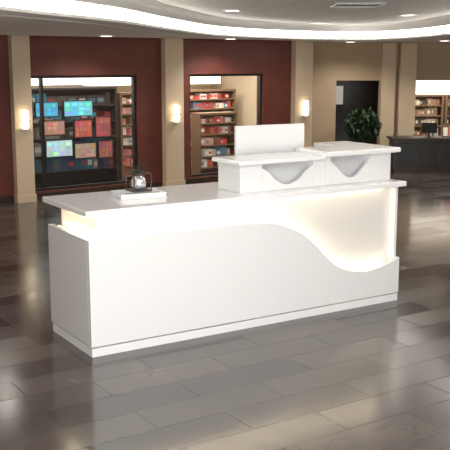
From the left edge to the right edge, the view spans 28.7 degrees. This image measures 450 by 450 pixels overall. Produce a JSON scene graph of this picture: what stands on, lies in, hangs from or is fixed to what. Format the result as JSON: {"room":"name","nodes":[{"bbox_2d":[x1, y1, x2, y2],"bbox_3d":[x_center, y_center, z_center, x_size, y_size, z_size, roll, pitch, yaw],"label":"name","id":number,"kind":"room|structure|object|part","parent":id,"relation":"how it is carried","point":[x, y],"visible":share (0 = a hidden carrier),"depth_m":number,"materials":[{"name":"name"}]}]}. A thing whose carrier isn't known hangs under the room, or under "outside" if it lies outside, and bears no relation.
{"room":"reception lobby","nodes":[
{"label":"reception lobby","id":0,"kind":"room"},
{"bbox_2d":[31,84,211,91],"bbox_3d":[-3.796,-2.386,18.014,8.750,2.690,0.101,-8,13,-36],"label":"wall","id":1,"kind":"structure","parent":0,"point":[120,88],"depth_m":19.04,"materials":[{"name":"beige paint"}]},
{"bbox_2d":[0,35,291,196],"bbox_3d":[-2.291,-2.003,15.231,9.820,2.950,0.201,-8,13,-36],"label":"wall","id":2,"kind":"structure","parent":0,"point":[49,55],"depth_m":15.78,"materials":[{"name":"red paint"}]},
{"bbox_2d":[8,35,36,203],"bbox_3d":[-3.297,-1.703,14.301,0.340,2.699,0.154,-8,13,-36],"label":"pilaster","id":3,"kind":"object","parent":2,"relation":"attached to","point":[18,45],"visible":1,"depth_m":14.23,"materials":[{"name":"beige paint"}]},
{"bbox_2d":[20,110,30,129],"bbox_3d":[-3.224,-1.693,14.203,0.124,0.305,0.120,-8,13,-36],"label":"wall sconce","id":4,"kind":"object","parent":3,"relation":"attached to","point":[25,120],"visible":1,"depth_m":14.17,"materials":[{"name":"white glass"}]},
{"bbox_3d":[-3.224,-1.695,14.202,0.110,0.300,0.110,-8,13,-36],"label":"lamp shade","id":5,"kind":"part","parent":4,"relation":"part of","materials":[{"name":"white glass"}]},
{"bbox_2d":[31,75,136,191],"bbox_3d":[-2.428,-1.611,15.175,2.048,1.918,0.080,-8,13,-36],"label":"frame","id":6,"kind":"object","parent":2,"relation":"attached to","point":[133,77],"visible":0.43,"depth_m":15.05,"materials":[{"name":"black metal"}]},
{"bbox_2d":[0,176,217,203],"bbox_3d":[-2.422,-0.569,15.258,9.330,0.120,0.019,-8,13,-36],"label":"baseboard","id":7,"kind":"structure","parent":2,"relation":"attached to","point":[4,199],"depth_m":15.42,"materials":[{"name":"brown wood"}]},
{"bbox_2d":[161,38,185,185],"bbox_3d":[-0.945,-2.021,16.019,0.420,2.699,0.154,-8,13,-36],"label":"pilaster","id":8,"kind":"object","parent":2,"relation":"attached to","point":[172,79],"visible":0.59,"depth_m":15.94,"materials":[{"name":"beige paint"}]},
{"bbox_2d":[172,105,180,122],"bbox_3d":[-0.871,-2.011,15.921,0.124,0.305,0.120,-8,13,-36],"label":"wall sconce","id":9,"kind":"object","parent":8,"relation":"attached to","point":[176,114],"visible":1,"depth_m":15.88,"materials":[{"name":"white glass"}]},
{"bbox_3d":[-0.871,-2.013,15.920,0.110,0.300,0.110,-8,13,-36],"label":"lamp shade","id":10,"kind":"part","parent":9,"relation":"part of","materials":[{"name":"white glass"}]},
{"bbox_2d":[189,73,261,176],"bbox_3d":[-0.002,-1.939,16.947,1.743,1.918,0.080,-8,13,-36],"label":"frame","id":11,"kind":"object","parent":2,"relation":"attached to","point":[259,81],"visible":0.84,"depth_m":16.99,"materials":[{"name":"black metal"}]},
{"bbox_2d":[291,41,312,146],"bbox_3d":[1.556,-2.359,17.846,0.490,2.699,0.154,-8,13,-36],"label":"pilaster","id":12,"kind":"object","parent":2,"relation":"attached to","point":[302,51],"visible":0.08,"depth_m":17.69,"materials":[{"name":"beige paint"}]},
{"bbox_2d":[303,101,308,115],"bbox_3d":[1.629,-2.349,17.747,0.124,0.305,0.120,-8,13,-36],"label":"wall sconce","id":13,"kind":"object","parent":12,"relation":"attached to","point":[305,103],"visible":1,"depth_m":17.70,"materials":[{"name":"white glass"}]},
{"bbox_2d":[0,169,449,449],"bbox_3d":[0.500,0.470,10.257,17.000,0.100,26.000,0,10,0],"label":"floor","id":14,"kind":"structure","parent":0,"point":[375,376],"depth_m":6.53,"materials":[{"name":"tile"}]},
{"bbox_2d":[31,86,118,186],"bbox_3d":[-2.869,-1.647,16.412,1.800,1.820,0.350,-8,13,-36],"label":"display shelf","id":15,"kind":"object","parent":14,"relation":"on","point":[60,170],"visible":0.42,"depth_m":16.50,"materials":[{"name":"grey"}]},
{"bbox_2d":[34,101,58,117],"bbox_3d":[-3.224,-2.063,15.696,0.460,0.280,0.233,-8,13,-36],"label":"display screen","id":16,"kind":"object","parent":15,"relation":"attached to","point":[51,108],"visible":0.91,"depth_m":15.63,"materials":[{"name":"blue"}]},
{"bbox_2d":[39,120,65,136],"bbox_3d":[-3.144,-1.750,15.815,0.500,0.280,0.233,-8,13,-36],"label":"display screen","id":17,"kind":"object","parent":15,"relation":"attached to","point":[52,127],"visible":0.94,"depth_m":15.74,"materials":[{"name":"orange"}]},
{"bbox_2d":[44,121,64,134],"bbox_3d":[-3.076,-1.733,15.724,0.460,0.240,0.004,-8,13,-36],"label":"picture","id":18,"kind":"object","parent":17,"relation":"attached to","point":[51,127],"depth_m":15.75},
{"bbox_2d":[45,139,72,157],"bbox_3d":[-3.060,-1.393,15.868,0.540,0.320,0.353,-8,13,-36],"label":"display screen","id":19,"kind":"object","parent":15,"relation":"attached to","point":[56,148],"visible":0.85,"depth_m":15.72,"materials":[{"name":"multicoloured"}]},
{"bbox_2d":[62,100,92,116],"bbox_3d":[-2.727,-2.131,16.060,0.600,0.300,0.233,-8,13,-36],"label":"display screen","id":20,"kind":"object","parent":15,"relation":"attached to","point":[71,108],"visible":1,"depth_m":15.96,"materials":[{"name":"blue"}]},
{"bbox_2d":[73,119,92,138],"bbox_3d":[-2.655,-1.777,16.180,0.380,0.340,0.233,-8,13,-36],"label":"display screen","id":21,"kind":"object","parent":15,"relation":"attached to","point":[82,128],"visible":1,"depth_m":16.08,"materials":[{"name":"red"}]},
{"bbox_2d":[73,142,96,158],"bbox_3d":[-2.631,-1.387,16.270,0.460,0.300,0.233,-8,13,-36],"label":"display screen","id":22,"kind":"object","parent":15,"relation":"attached to","point":[81,150],"visible":1,"depth_m":16.17,"materials":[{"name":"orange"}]},
{"bbox_2d":[94,115,110,137],"bbox_3d":[-2.325,-1.841,16.416,0.340,0.400,0.233,-8,13,-36],"label":"display screen","id":23,"kind":"object","parent":15,"relation":"attached to","point":[102,124],"visible":1,"depth_m":16.31,"materials":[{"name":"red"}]},
{"bbox_2d":[97,140,112,158],"bbox_3d":[-2.293,-1.432,16.516,0.320,0.340,0.233,-8,13,-36],"label":"display screen","id":24,"kind":"object","parent":15,"relation":"attached to","point":[104,147],"visible":1,"depth_m":16.41,"materials":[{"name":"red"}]},
{"bbox_2d":[117,92,132,180],"bbox_3d":[-1.495,-1.779,17.457,1.460,1.700,0.300,-8,13,-36],"label":"display shelf","id":25,"kind":"object","parent":14,"relation":"on","point":[124,102],"visible":0.19,"depth_m":17.02,"materials":[{"name":"brown wood"}]},
{"bbox_2d":[190,89,235,112],"bbox_3d":[-0.564,-2.064,18.995,1.780,1.700,0.300,-8,13,-36],"label":"display shelf","id":26,"kind":"object","parent":14,"relation":"on","point":[201,100],"visible":0.23,"depth_m":19.05,"materials":[{"name":"brown wood"}]},
{"bbox_2d":[191,111,236,173],"bbox_3d":[-0.220,-1.643,17.876,0.930,1.280,0.300,-8,13,-36],"label":"display shelf","id":27,"kind":"object","parent":14,"relation":"on","point":[212,133],"visible":0.94,"depth_m":17.74,"materials":[{"name":"brown wood"}]},
{"bbox_2d":[42,141,405,357],"bbox_3d":[0.095,0.090,7.962,3.287,1.482,0.930,-7,12,-31],"label":"reception desk","id":28,"kind":"object","parent":14,"relation":"on","point":[304,232],"visible":1,"depth_m":7.53,"materials":[{"name":"white"}]},
{"bbox_3d":[-1.263,0.471,7.189,0.045,0.855,0.814,-7,12,-31],"label":"panel","id":29,"kind":"part","parent":28,"relation":"part of","materials":[{"name":"white paint"}]},
{"bbox_2d":[110,188,166,199],"bbox_3d":[-0.726,-0.264,7.403,0.400,0.044,0.300,-5,11,-24],"label":"hardcover book","id":30,"kind":"object","parent":28,"relation":"on","point":[155,193],"visible":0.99,"depth_m":7.30,"materials":[{"name":"white paper"}]},
{"bbox_2d":[125,163,151,192],"bbox_3d":[-0.729,-0.409,7.399,0.168,0.244,0.168,-7,12,-31],"label":"terrarium","id":31,"kind":"object","parent":30,"relation":"on","point":[138,182],"visible":1,"depth_m":7.37,"materials":[{"name":"grey metal"}]},
{"bbox_2d":[131,175,145,189],"bbox_3d":[-0.729,-0.358,7.408,0.130,0.112,0.130,-7,12,-31],"label":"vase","id":32,"kind":"object","parent":31,"relation":"on","point":[138,182],"depth_m":7.36,"materials":[{"name":"silver metal"}]},
{"bbox_2d":[42,179,405,217],"bbox_3d":[0.093,-0.305,7.882,3.277,0.048,0.920,-7,12,-31],"label":"countertop","id":33,"kind":"structure","parent":28,"relation":"on","point":[92,204],"depth_m":7.37,"materials":[{"name":"white"}]},
{"bbox_3d":[0.310,0.384,7.658,3.217,0.855,0.045,-7,12,-31],"label":"panel","id":34,"kind":"part","parent":28,"relation":"part of","materials":[{"name":"white paint"}]},
{"bbox_2d":[234,123,303,154],"bbox_3d":[0.411,-0.691,8.373,0.760,0.530,0.180,-6,12,-29],"label":"panel","id":35,"kind":"object","parent":28,"relation":"on","point":[274,138],"visible":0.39,"depth_m":8.29,"materials":[{"name":"white plastic"}]},
{"bbox_3d":[0.555,-0.421,7.822,0.560,0.201,0.025,-7,12,-31],"label":"raised panel","id":36,"kind":"part","parent":28,"relation":"part of","materials":[{"name":"white paint"}]},
{"bbox_3d":[0.789,-0.501,8.079,1.240,0.267,0.030,-7,12,-31],"label":"raised panel","id":37,"kind":"part","parent":28,"relation":"part of","materials":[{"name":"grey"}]},
{"bbox_3d":[1.165,-0.501,8.196,0.480,0.221,0.025,-7,12,-31],"label":"raised panel","id":38,"kind":"part","parent":28,"relation":"part of","materials":[{"name":"white paint"}]},
{"bbox_3d":[1.425,0.074,8.828,0.045,1.038,0.814,-7,12,-31],"label":"panel","id":39,"kind":"part","parent":28,"relation":"part of","materials":[{"name":"white paint"}]},
{"bbox_2d":[344,107,381,142],"bbox_3d":[2.960,-1.873,18.926,0.838,1.349,0.749,0,10,0],"label":"potted ficus","id":40,"kind":"object","parent":14,"relation":"on","point":[364,134],"visible":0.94,"depth_m":18.73,"materials":[{"name":"green plant"}]},
{"bbox_2d":[387,136,449,170],"bbox_3d":[4.750,-1.527,18.812,2.500,0.710,0.650,0,10,0],"label":"reception counter","id":41,"kind":"object","parent":14,"relation":"on","point":[418,153],"depth_m":18.53,"materials":[{"name":"black wood"}]},
{"bbox_2d":[387,136,449,140],"bbox_3d":[4.750,-1.851,18.752,2.500,0.050,0.650,0,10,0],"label":"countertop","id":42,"kind":"structure","parent":41,"relation":"on","point":[394,138],"depth_m":18.44,"materials":[{"name":"black metal"}]},
{"bbox_2d":[421,123,436,136],"bbox_3d":[4.349,-2.031,18.754,0.340,0.300,0.120,-1,11,-6],"label":"desktop monitor","id":43,"kind":"object","parent":41,"relation":"on","point":[428,128],"visible":1,"depth_m":18.73,"materials":[{"name":"black plastic"}]},
{"bbox_2d":[441,124,449,136],"bbox_3d":[4.750,-2.009,18.748,0.240,0.260,0.100,0,10,0],"label":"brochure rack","id":44,"kind":"object","parent":41,"relation":"on","point":[445,127],"visible":1,"depth_m":18.74,"materials":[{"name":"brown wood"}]},
{"bbox_2d":[414,94,443,135],"bbox_3d":[4.700,-2.443,21.591,1.200,1.500,0.350,0,10,0],"label":"display shelf","id":45,"kind":"object","parent":14,"relation":"on","point":[429,108],"visible":0.39,"depth_m":21.45,"materials":[{"name":"brown wood"}]},
{"bbox_2d":[443,94,449,123],"bbox_3d":[6.125,-2.443,21.591,1.550,1.500,0.350,0,10,0],"label":"display shelf","id":46,"kind":"object","parent":14,"relation":"on","point":[446,111],"visible":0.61,"depth_m":21.42,"materials":[{"name":"brown wood"}]},
{"bbox_2d":[0,10,449,41],"bbox_3d":[0.500,-2.234,9.756,17.000,0.001,26.000,0,10,0],"label":"ceiling","id":47,"kind":"structure","parent":0,"point":[8,25],"depth_m":11.94,"materials":[{"name":"paint"}]},
{"bbox_2d":[0,0,449,37],"bbox_3d":[1.256,-2.303,9.631,4.967,0.120,15.399,2,11,13],"label":"light strip","id":48,"kind":"object","parent":47,"relation":"attached to","point":[59,6],"visible":1,"depth_m":12.25,"materials":[{"name":"white"}]},
{"bbox_2d":[0,6,449,39],"bbox_3d":[1.256,-2.229,9.645,4.907,0.030,15.340,2,11,13],"label":"trim","id":49,"kind":"structure","parent":47,"relation":"attached to","point":[1,7],"depth_m":11.57,"materials":[{"name":"white paint"}]},
{"bbox_2d":[0,14,449,40],"bbox_3d":[1.255,-2.204,9.648,5.667,0.010,16.096,2,11,13],"label":"trim","id":50,"kind":"structure","parent":47,"relation":"attached to","point":[5,15],"depth_m":11.40,"materials":[{"name":"white paint"}]},
{"bbox_2d":[212,76,256,125],"bbox_3d":[-2.922,-2.164,16.815,8.900,2.690,3.100,-8,13,-36],"label":"wall","id":51,"kind":"structure","parent":0,"point":[245,86],"depth_m":19.55,"materials":[{"name":"beige paint"}]},
{"bbox_2d":[31,76,220,85],"bbox_3d":[-2.494,-2.898,17.458,6.700,0.300,1.220,-8,13,-36],"label":"light panel","id":52,"kind":"object","parent":51,"relation":"attached to","point":[117,81],"visible":0.44,"depth_m":16.87,"materials":[{"name":"white plastic"}]},
{"bbox_2d":[151,0,449,24],"bbox_3d":[0.764,-2.502,9.639,5.847,0.001,15.264,0,10,0],"label":"ceiling","id":53,"kind":"structure","parent":0,"point":[286,11],"depth_m":12.25,"materials":[{"name":"white paint"}]},
{"bbox_2d":[223,9,241,10],"bbox_3d":[0.100,-2.942,12.066,0.260,0.018,0.260,0,10,0],"label":"recessed light","id":54,"kind":"object","parent":53,"relation":"in","point":[224,9],"visible":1,"depth_m":11.97,"materials":[{"name":"white"}]},
{"bbox_2d":[67,0,449,31],"bbox_3d":[1.256,-2.430,9.608,4.907,0.140,15.340,2,11,13],"label":"cove light","id":55,"kind":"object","parent":53,"relation":"attached to","point":[143,6],"depth_m":14.54,"materials":[{"name":"white paint"}]},
{"bbox_2d":[330,2,384,6],"bbox_3d":[1.630,-2.722,10.886,0.600,0.020,0.600,0,10,0],"label":"ceiling vent","id":56,"kind":"object","parent":53,"relation":"in","point":[337,4],"visible":1,"depth_m":10.77,"materials":[{"name":"grey metal"}]},
{"bbox_2d":[399,14,416,15],"bbox_3d":[2.750,-3.160,13.246,0.260,0.018,0.260,0,10,0],"label":"recessed light","id":57,"kind":"object","parent":53,"relation":"in","point":[399,14],"visible":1,"depth_m":13.20,"materials":[{"name":"white plastic"}]},
{"bbox_2d":[312,42,449,146],"bbox_3d":[5.360,-2.796,19.517,7.280,2.950,0.200,0,10,0],"label":"wall","id":58,"kind":"structure","parent":0,"point":[333,62],"depth_m":19.30,"materials":[{"name":"beige paint"}]},
{"bbox_2d":[335,81,378,143],"bbox_3d":[2.900,-3.170,22.245,2.200,2.690,0.100,0,10,0],"label":"doorway","id":59,"kind":"object","parent":58,"relation":"in","point":[359,94],"depth_m":22.21,"materials":[{"name":"black"}]},
{"bbox_2d":[379,43,396,145],"bbox_3d":[3.570,-2.638,19.373,0.300,2.690,0.139,0,10,0],"label":"pilaster","id":60,"kind":"object","parent":58,"relation":"attached to","point":[388,55],"visible":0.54,"depth_m":19.25,"materials":[{"name":"beige paint"}]},
{"bbox_2d":[396,43,417,135],"bbox_3d":[3.975,-2.628,19.319,0.350,2.690,0.249,0,10,0],"label":"pilaster","id":61,"kind":"object","parent":58,"relation":"attached to","point":[407,66],"visible":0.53,"depth_m":19.15,"materials":[{"name":"beige paint"}]},
{"bbox_2d":[416,81,449,94],"bbox_3d":[5.775,-2.851,22.146,3.450,2.100,0.190,0,10,0],"label":"wall panel","id":62,"kind":"object","parent":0,"point":[422,87],"depth_m":21.94,"materials":[{"name":"white"}]},
{"bbox_3d":[6.500,-3.170,22.245,5.000,2.690,0.100,0,10,0],"label":"wall","id":63,"kind":"structure","parent":0,"visible":0},
{"bbox_2d":[336,85,344,105],"bbox_3d":[2.860,-3.269,22.148,0.280,0.520,0.034,0,10,0],"label":"framed poster","id":64,"kind":"object","parent":63,"relation":"attached to","point":[339,88],"visible":0.64,"depth_m":22.13,"materials":[{"name":"white paper"}]},
{"bbox_2d":[336,86,342,103],"bbox_3d":[2.860,-3.266,22.133,0.220,0.460,0.004,0,10,0],"label":"picture","id":65,"kind":"object","parent":64,"relation":"attached to","point":[339,89],"depth_m":22.13}
]}

